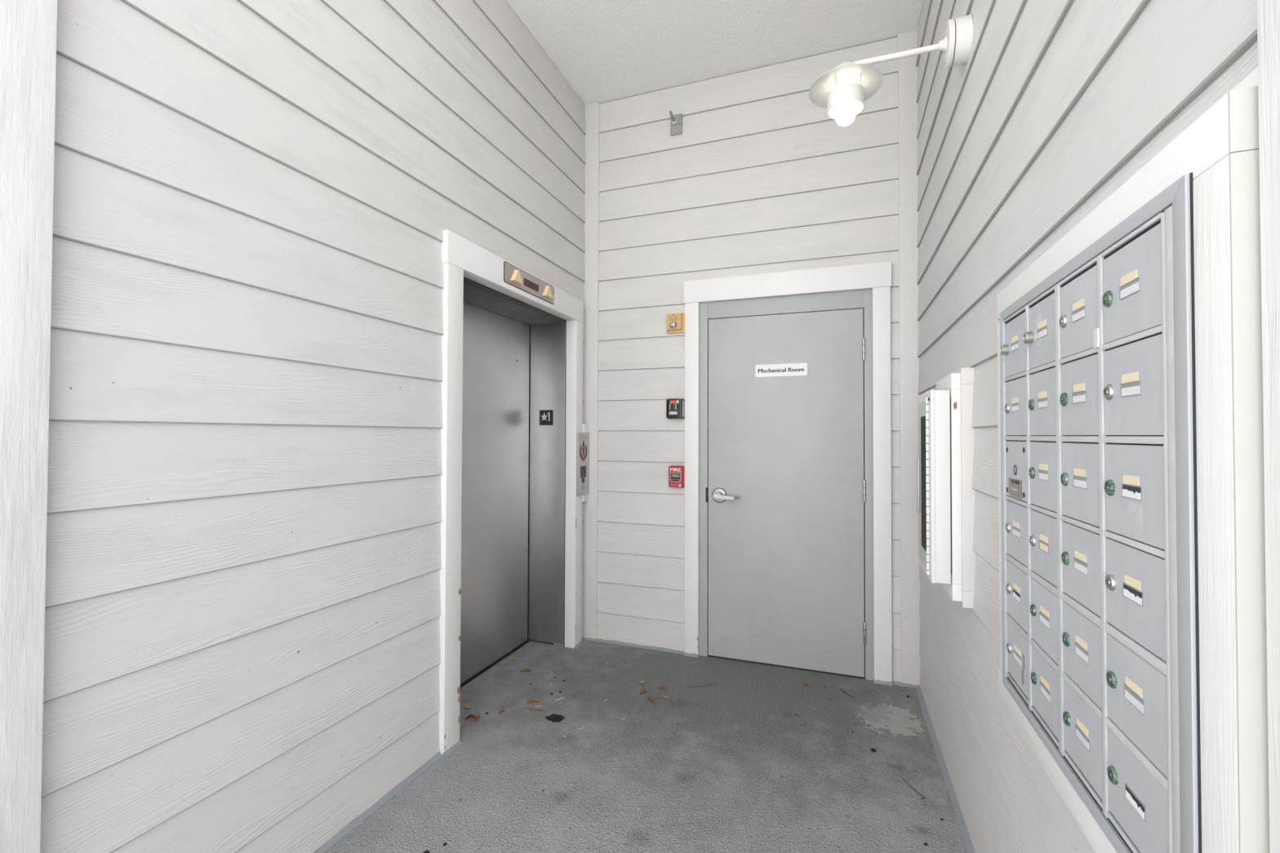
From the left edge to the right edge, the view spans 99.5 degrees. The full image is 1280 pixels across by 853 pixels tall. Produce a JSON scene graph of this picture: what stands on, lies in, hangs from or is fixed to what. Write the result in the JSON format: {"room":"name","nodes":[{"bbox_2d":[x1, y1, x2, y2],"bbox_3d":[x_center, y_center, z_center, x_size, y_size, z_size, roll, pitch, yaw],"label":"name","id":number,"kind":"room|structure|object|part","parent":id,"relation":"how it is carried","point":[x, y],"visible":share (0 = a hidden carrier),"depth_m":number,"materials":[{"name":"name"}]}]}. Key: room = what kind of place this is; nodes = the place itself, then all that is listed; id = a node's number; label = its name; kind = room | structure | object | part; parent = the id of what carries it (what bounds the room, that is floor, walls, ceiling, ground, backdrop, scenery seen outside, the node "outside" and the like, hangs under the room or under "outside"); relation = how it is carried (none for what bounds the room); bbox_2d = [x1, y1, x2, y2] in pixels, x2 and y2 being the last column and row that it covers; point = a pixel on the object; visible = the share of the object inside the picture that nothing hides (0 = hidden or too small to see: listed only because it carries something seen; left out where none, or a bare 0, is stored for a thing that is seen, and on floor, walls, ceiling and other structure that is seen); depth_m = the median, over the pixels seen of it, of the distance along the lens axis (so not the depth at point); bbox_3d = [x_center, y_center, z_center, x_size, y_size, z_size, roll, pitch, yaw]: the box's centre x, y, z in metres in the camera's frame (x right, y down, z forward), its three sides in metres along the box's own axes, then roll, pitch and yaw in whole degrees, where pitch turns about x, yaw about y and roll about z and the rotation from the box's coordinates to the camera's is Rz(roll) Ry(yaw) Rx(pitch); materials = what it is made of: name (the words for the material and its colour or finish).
{"room":"elevator lobby","nodes":[
{"label":"elevator lobby","id":0,"kind":"room"},
{"bbox_2d":[40,0,586,852],"bbox_3d":[-0.879,-0.401,2.428,0.141,3.590,2.860,0,-1,20],"label":"wall","id":1,"kind":"structure","parent":0,"point":[254,201],"depth_m":1.58,"materials":[{"name":"grey wood"}]},
{"bbox_2d":[0,0,57,852],"bbox_3d":[-1.351,-0.423,1.104,0.194,3.590,0.148,0,-1,20],"label":"corner trim","id":2,"kind":"structure","parent":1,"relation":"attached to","point":[28,28],"depth_m":1.10,"materials":[{"name":"grey wood"}]},
{"bbox_2d":[312,637,584,852],"bbox_3d":[-0.808,1.384,2.358,0.042,0.016,2.643,0,-1,20],"label":"baseboard","id":3,"kind":"structure","parent":1,"relation":"attached to","point":[357,821],"depth_m":2.00,"materials":[{"name":"grey"}]},
{"bbox_2d":[438,229,583,755],"bbox_3d":[-0.636,0.284,2.936,0.077,2.237,1.324,0,-1,20],"label":"door frame","id":4,"kind":"structure","parent":1,"relation":"attached to","point":[461,257],"depth_m":2.38,"materials":[{"name":"white paint"}]},
{"bbox_2d":[460,276,566,688],"bbox_3d":[-0.846,0.278,3.011,0.368,2.250,1.420,0,-1,20],"label":"door","id":5,"kind":"structure","parent":1,"relation":"in","point":[513,504],"depth_m":3.36,"materials":[{"name":"metal"}]},
{"bbox_3d":[-0.934,1.400,3.032,0.042,0.006,1.114,0,-1,20],"label":"sill","id":6,"kind":"part","parent":5,"relation":"part of","materials":[{"name":"grey metal"}]},
{"bbox_3d":[-0.946,0.332,3.025,0.030,2.118,1.160,0,-1,20],"label":"panel","id":7,"kind":"part","parent":5,"relation":"part of","materials":[{"name":"metal"}]},
{"bbox_2d":[539,409,552,425],"bbox_3d":[-0.613,-0.058,3.533,0.098,0.099,0.004,0,-1,20],"label":"floor marker","id":8,"kind":"object","parent":5,"relation":"attached to","point":[545,415],"visible":1,"depth_m":3.53,"materials":[{"name":"black plastic"}]},
{"bbox_2d":[503,261,554,304],"bbox_3d":[-0.584,-0.773,2.942,0.022,0.106,0.512,0,-1,20],"label":"indicator","id":9,"kind":"object","parent":1,"relation":"attached to","point":[513,276],"visible":1,"depth_m":2.91,"materials":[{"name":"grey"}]},
{"bbox_2d":[576,423,589,502],"bbox_3d":[-0.379,0.238,3.535,0.043,0.510,0.160,0,-1,20],"label":"station","id":10,"kind":"object","parent":1,"relation":"attached to","point":[582,438],"visible":0.98,"depth_m":3.52,"materials":[{"name":"silver metal"}]},
{"bbox_2d":[324,639,966,852],"bbox_3d":[-0.076,1.457,1.489,9.000,0.150,4.020,0,-1,20],"label":"floor","id":11,"kind":"structure","parent":0,"point":[758,759],"depth_m":2.22,"materials":[{"name":"paint"}]},
{"bbox_2d":[464,714,475,719],"bbox_3d":[-0.805,1.385,2.575,0.055,0.021,0.024,0,-1,-9],"label":"dry leaf","id":12,"kind":"object","parent":11,"relation":"on","point":[469,716],"visible":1,"depth_m":2.58,"materials":[{"name":"brown plant"}]},
{"bbox_2d":[545,713,565,722],"bbox_3d":[-0.406,1.397,2.594,0.088,0.002,0.068,-1,-1,39],"label":"stain","id":13,"kind":"object","parent":11,"relation":"on","point":[553,717],"visible":1,"depth_m":2.59,"materials":[{"name":"black"}]},
{"bbox_2d":[648,697,654,702],"bbox_3d":[0.058,1.396,2.768,0.026,0.011,0.070,1,-1,-27],"label":"dry leaf","id":14,"kind":"object","parent":11,"relation":"on","point":[651,699],"visible":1,"depth_m":2.77,"materials":[{"name":"brown plant"}]},
{"bbox_2d":[686,683,717,688],"bbox_3d":[0.337,1.402,2.925,0.177,0.004,0.013,0,-1,-14],"label":"twig","id":15,"kind":"object","parent":11,"relation":"on","point":[717,683],"visible":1,"depth_m":2.92,"materials":[{"name":"brown"}]},
{"bbox_2d":[902,778,925,799],"bbox_3d":[1.046,1.391,2.080,0.019,0.005,0.119,0,-1,-14],"label":"twig","id":16,"kind":"object","parent":11,"relation":"on","point":[923,797],"visible":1,"depth_m":2.07,"materials":[{"name":"brown"}]},
{"bbox_2d":[505,0,923,105],"bbox_3d":[0.133,-2.299,2.094,2.280,0.200,2.860,0,-1,20],"label":"ceiling","id":17,"kind":"structure","parent":0,"point":[606,51],"depth_m":3.01,"materials":[{"name":"white paint"}]},
{"bbox_2d":[596,36,901,681],"bbox_3d":[0.597,-0.382,3.361,2.320,3.590,0.141,0,-1,20],"label":"wall","id":18,"kind":"structure","parent":0,"point":[758,177],"depth_m":3.41,"materials":[{"name":"grey wood"}]},
{"bbox_2d":[582,102,599,639],"bbox_3d":[-0.329,-0.381,3.629,0.112,3.590,0.025,0,-1,20],"label":"board","id":19,"kind":"object","parent":18,"relation":"attached to","point":[591,315],"visible":0.84,"depth_m":3.61,"materials":[{"name":"paint"}]},
{"bbox_2d":[666,312,684,333],"bbox_3d":[0.220,-0.652,3.401,0.121,0.124,0.053,0,-1,20],"label":"switch plate","id":20,"kind":"object","parent":18,"relation":"attached to","point":[675,322],"visible":1,"depth_m":3.40,"materials":[{"name":"gold plastic"}]},
{"bbox_2d":[669,315,677,320],"bbox_3d":[0.210,-0.677,3.401,0.054,0.027,0.001,0,-1,20],"label":"speaker grille","id":21,"kind":"object","parent":20,"relation":"attached to","point":[671,317],"depth_m":3.40,"materials":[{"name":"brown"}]},
{"bbox_2d":[666,398,684,418],"bbox_3d":[0.224,-0.111,3.392,0.112,0.125,0.054,0,-1,20],"label":"box","id":22,"kind":"object","parent":18,"relation":"attached to","point":[675,407],"visible":1,"depth_m":3.37,"materials":[{"name":"black plastic"}]},
{"bbox_3d":[0.206,-0.084,3.375,0.053,0.018,0.001,0,-1,20],"label":"label plate","id":23,"kind":"part","parent":22,"relation":"part of","materials":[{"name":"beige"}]},
{"bbox_3d":[0.211,-0.113,3.375,0.072,0.100,0.003,0,-1,20],"label":"recess panel","id":24,"kind":"part","parent":22,"relation":"part of","materials":[{"name":"black plastic"}]},
{"bbox_3d":[0.273,-0.109,3.376,0.010,0.096,0.016,0,-1,20],"label":"plate","id":25,"kind":"part","parent":22,"relation":"part of","materials":[{"name":"grey plastic"}]},
{"bbox_2d":[669,110,682,136],"bbox_3d":[0.217,-1.920,3.400,0.074,0.128,0.102,0,-1,20],"label":"wall bracket","id":26,"kind":"object","parent":18,"relation":"attached to","point":[676,128],"visible":1,"depth_m":3.43,"materials":[{"name":"grey metal"}]},
{"bbox_3d":[0.203,-1.944,3.400,0.016,0.034,0.091,0,-1,20],"label":"stub rod","id":27,"kind":"part","parent":26,"relation":"part of","materials":[{"name":"grey metal"}]},
{"bbox_2d":[668,465,684,487],"bbox_3d":[0.229,0.313,3.382,0.102,0.134,0.053,0,-1,20],"label":"station","id":28,"kind":"object","parent":18,"relation":"attached to","point":[676,473],"visible":1,"depth_m":3.36,"materials":[{"name":"red plastic"}]},
{"bbox_2d":[583,637,918,688],"bbox_3d":[0.561,1.401,3.248,1.996,0.019,0.040,0,-1,20],"label":"baseboard","id":29,"kind":"structure","parent":18,"relation":"attached to","point":[597,640],"depth_m":3.40,"materials":[{"name":"grey"}]},
{"bbox_2d":[698,288,873,680],"bbox_3d":[0.836,0.320,3.195,0.991,2.182,0.137,0,-1,20],"label":"door","id":30,"kind":"structure","parent":18,"relation":"in","point":[786,541],"depth_m":3.17,"materials":[{"name":"grey paint"}]},
{"bbox_3d":[0.478,0.421,3.291,0.092,0.092,0.046,0,-1,20],"label":"lever","id":31,"kind":"part","parent":30,"relation":"part of","materials":[{"name":"metal"}]},
{"bbox_3d":[0.496,0.422,3.253,0.122,0.030,0.014,0,-1,20],"label":"lever","id":32,"kind":"part","parent":30,"relation":"part of","materials":[{"name":"silver metal"}]},
{"bbox_2d":[755,363,807,377],"bbox_3d":[0.832,-0.333,3.198,0.298,0.074,0.004,0,-1,20],"label":"door sign","id":33,"kind":"object","parent":30,"relation":"attached to","point":[788,369],"visible":1,"depth_m":3.20,"materials":[{"name":"white plastic"}]},
{"bbox_2d":[683,261,892,682],"bbox_3d":[0.831,0.250,3.181,1.183,2.321,0.039,0,-1,20],"label":"door frame","id":34,"kind":"structure","parent":18,"relation":"attached to","point":[877,276],"depth_m":3.10,"materials":[{"name":"white paint"}]},
{"bbox_2d":[897,30,920,685],"bbox_3d":[1.483,-0.386,2.973,0.106,3.590,0.025,0,-1,20],"label":"board","id":35,"kind":"object","parent":18,"relation":"attached to","point":[910,620],"visible":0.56,"depth_m":2.96,"materials":[{"name":"paint"}]},
{"bbox_2d":[915,0,1257,852],"bbox_3d":[1.133,-0.407,1.699,0.141,3.590,2.860,0,-1,20],"label":"wall","id":36,"kind":"structure","parent":0,"point":[1055,105],"depth_m":1.45,"materials":[{"name":"grey wood"}]},
{"bbox_2d":[808,13,973,126],"bbox_3d":[0.863,-1.230,1.905,0.514,0.286,0.251,0,-1,20],"label":"wall lamp","id":37,"kind":"object","parent":36,"relation":"attached to","point":[843,90],"visible":1,"depth_m":1.89,"materials":[{"name":"white metal"}]},
{"bbox_3d":[0.739,-1.165,1.948,0.090,0.157,0.090,0,-1,20],"label":"globe","id":38,"kind":"part","parent":37,"relation":"part of","materials":[{"name":"white glass"}]},
{"bbox_3d":[0.740,-1.261,1.950,0.251,0.084,0.251,0,-1,20],"label":"lamp shade","id":39,"kind":"part","parent":37,"relation":"part of","materials":[{"name":"white metal"}]},
{"bbox_3d":[0.773,-1.207,1.903,0.006,0.075,0.006,0,-1,35],"label":"rod","id":40,"kind":"part","parent":37,"relation":"part of","materials":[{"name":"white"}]},
{"bbox_3d":[0.891,-1.296,1.895,0.324,0.023,0.021,0,-1,20],"label":"arm","id":41,"kind":"part","parent":37,"relation":"part of","materials":[{"name":"white metal"}]},
{"bbox_3d":[1.038,-1.300,1.842,0.039,0.146,0.120,0,-1,20],"label":"plate","id":42,"kind":"part","parent":37,"relation":"part of","materials":[{"name":"white metal"}]},
{"bbox_2d":[915,685,975,852],"bbox_3d":[1.064,1.381,1.727,0.028,0.015,2.554,0,-1,20],"label":"baseboard","id":43,"kind":"structure","parent":36,"relation":"attached to","point":[968,845],"depth_m":2.14,"materials":[{"name":"grey"}]},
{"bbox_2d":[916,367,975,608],"bbox_3d":[1.085,0.202,1.933,0.148,0.789,0.303,0,-1,20],"label":"electrical box","id":44,"kind":"object","parent":36,"relation":"attached to","point":[946,495],"visible":0.99,"depth_m":1.80,"materials":[{"name":"paint"}]},
{"bbox_3d":[1.049,0.218,2.038,0.007,0.210,0.020,0,-1,20],"label":"pull handle","id":45,"kind":"part","parent":44,"relation":"part of","materials":[{"name":"grey metal"}]},
{"bbox_3d":[1.029,0.205,1.967,0.004,0.585,0.224,0,-1,20],"label":"door","id":46,"kind":"part","parent":44,"relation":"part of","materials":[{"name":"grey metal"}]},
{"bbox_3d":[1.018,0.200,1.943,0.001,0.473,0.110,0,-1,20],"label":"glass","id":47,"kind":"part","parent":44,"relation":"part of","materials":[{"name":"black glass"}]},
{"bbox_3d":[1.032,0.203,1.950,0.014,0.650,0.282,0,-1,20],"label":"frame","id":48,"kind":"part","parent":44,"relation":"part of","materials":[{"name":"white metal"}]},
{"bbox_2d":[1000,172,1201,852],"bbox_3d":[0.757,0.167,0.977,0.017,0.909,0.759,0,-1,20],"label":"mailbox","id":49,"kind":"object","parent":36,"relation":"attached to","point":[1100,621],"visible":1,"depth_m":0.80,"materials":[{"name":"grey metal"}]},
{"bbox_3d":[0.856,-0.043,1.232,0.003,0.128,0.156,0,-1,20],"label":"mailbox door","id":50,"kind":"part","parent":49,"relation":"part of","materials":[{"name":"grey metal"}]},
{"bbox_3d":[0.857,-0.183,1.234,0.003,0.128,0.156,0,-1,20],"label":"mailbox door","id":51,"kind":"part","parent":49,"relation":"part of","materials":[{"name":"grey metal"}]},
{"bbox_3d":[0.855,0.140,1.233,0.001,0.041,0.100,0,-1,20],"label":"postal plate","id":52,"kind":"part","parent":49,"relation":"part of","materials":[{"name":"metal"}]},
{"bbox_3d":[0.856,0.099,1.230,0.003,0.130,0.156,0,-1,20],"label":"master panel","id":53,"kind":"part","parent":49,"relation":"part of","materials":[{"name":"grey metal"}]},
{"bbox_3d":[0.855,0.382,1.225,0.003,0.125,0.156,0,-1,20],"label":"mailbox door","id":54,"kind":"part","parent":49,"relation":"part of","materials":[{"name":"grey metal"}]},
{"bbox_3d":[0.855,0.239,1.228,0.003,0.127,0.156,0,-1,20],"label":"mailbox door","id":55,"kind":"part","parent":49,"relation":"part of","materials":[{"name":"grey metal"}]},
{"bbox_3d":[0.855,0.522,1.223,0.003,0.123,0.156,0,-1,20],"label":"mailbox door","id":56,"kind":"part","parent":49,"relation":"part of","materials":[{"name":"grey metal"}]},
{"bbox_3d":[0.799,-0.186,1.075,0.003,0.128,0.148,0,-1,20],"label":"mailbox door","id":57,"kind":"part","parent":49,"relation":"part of","materials":[{"name":"grey metal"}]},
{"bbox_3d":[0.798,-0.046,1.073,0.003,0.128,0.148,0,-1,20],"label":"mailbox door","id":58,"kind":"part","parent":49,"relation":"part of","materials":[{"name":"grey metal"}]},
{"bbox_3d":[0.798,0.096,1.070,0.003,0.130,0.148,0,-1,20],"label":"mailbox door","id":59,"kind":"part","parent":49,"relation":"part of","materials":[{"name":"grey metal"}]},
{"bbox_3d":[0.797,0.236,1.068,0.003,0.127,0.148,0,-1,20],"label":"mailbox door","id":60,"kind":"part","parent":49,"relation":"part of","materials":[{"name":"grey metal"}]},
{"bbox_3d":[0.797,0.380,1.066,0.003,0.125,0.148,0,-1,20],"label":"mailbox door","id":61,"kind":"part","parent":49,"relation":"part of","materials":[{"name":"grey metal"}]},
{"bbox_3d":[0.797,0.519,1.064,0.003,0.123,0.148,0,-1,20],"label":"mailbox door","id":62,"kind":"part","parent":49,"relation":"part of","materials":[{"name":"grey metal"}]},
{"bbox_3d":[0.740,-0.189,0.913,0.003,0.128,0.151,0,-1,20],"label":"mailbox door","id":63,"kind":"part","parent":49,"relation":"part of","materials":[{"name":"grey metal"}]},
{"bbox_3d":[0.740,-0.049,0.911,0.003,0.128,0.151,0,-1,20],"label":"mailbox door","id":64,"kind":"part","parent":49,"relation":"part of","materials":[{"name":"grey metal"}]},
{"bbox_3d":[0.739,0.093,0.909,0.003,0.130,0.151,0,-1,20],"label":"mailbox door","id":65,"kind":"part","parent":49,"relation":"part of","materials":[{"name":"grey metal"}]},
{"bbox_3d":[0.739,0.234,0.906,0.003,0.127,0.151,0,-1,20],"label":"mailbox door","id":66,"kind":"part","parent":49,"relation":"part of","materials":[{"name":"grey metal"}]},
{"bbox_3d":[0.739,0.377,0.904,0.003,0.125,0.151,0,-1,20],"label":"mailbox door","id":67,"kind":"part","parent":49,"relation":"part of","materials":[{"name":"grey metal"}]},
{"bbox_3d":[0.738,0.517,0.902,0.003,0.123,0.151,0,-1,20],"label":"mailbox door","id":68,"kind":"part","parent":49,"relation":"part of","materials":[{"name":"grey metal"}]},
{"bbox_3d":[0.682,-0.191,0.751,0.003,0.128,0.158,0,-1,20],"label":"mailbox door","id":69,"kind":"part","parent":49,"relation":"part of","materials":[{"name":"grey metal"}]},
{"bbox_3d":[0.681,-0.052,0.749,0.003,0.128,0.158,0,-1,20],"label":"mailbox door","id":70,"kind":"part","parent":49,"relation":"part of","materials":[{"name":"grey metal"}]},
{"bbox_3d":[0.681,0.090,0.747,0.003,0.130,0.158,0,-1,20],"label":"mailbox door","id":71,"kind":"part","parent":49,"relation":"part of","materials":[{"name":"grey metal"}]},
{"bbox_3d":[0.680,0.231,0.745,0.003,0.127,0.158,0,-1,20],"label":"mailbox door","id":72,"kind":"part","parent":49,"relation":"part of","materials":[{"name":"grey metal"}]},
{"bbox_3d":[0.680,0.374,0.742,0.003,0.125,0.158,0,-1,20],"label":"mailbox door","id":73,"kind":"part","parent":49,"relation":"part of","materials":[{"name":"grey metal"}]},
{"bbox_3d":[0.679,0.514,0.740,0.003,0.123,0.158,0,-1,20],"label":"mailbox door","id":74,"kind":"part","parent":49,"relation":"part of","materials":[{"name":"grey metal"}]},
{"bbox_2d":[996,66,1270,852],"bbox_3d":[0.785,0.155,0.960,0.051,1.052,0.884,0,-1,20],"label":"frame","id":75,"kind":"object","parent":36,"relation":"attached to","point":[1220,148],"depth_m":0.57,"materials":[{"name":"white paint"}]},
{"bbox_2d":[1257,0,1279,852],"bbox_3d":[0.672,-0.428,0.416,0.172,3.590,0.234,0,-1,20],"label":"corner trim","id":76,"kind":"structure","parent":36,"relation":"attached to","point":[1268,11],"depth_m":0.54,"materials":[{"name":"white paint"}]}
]}

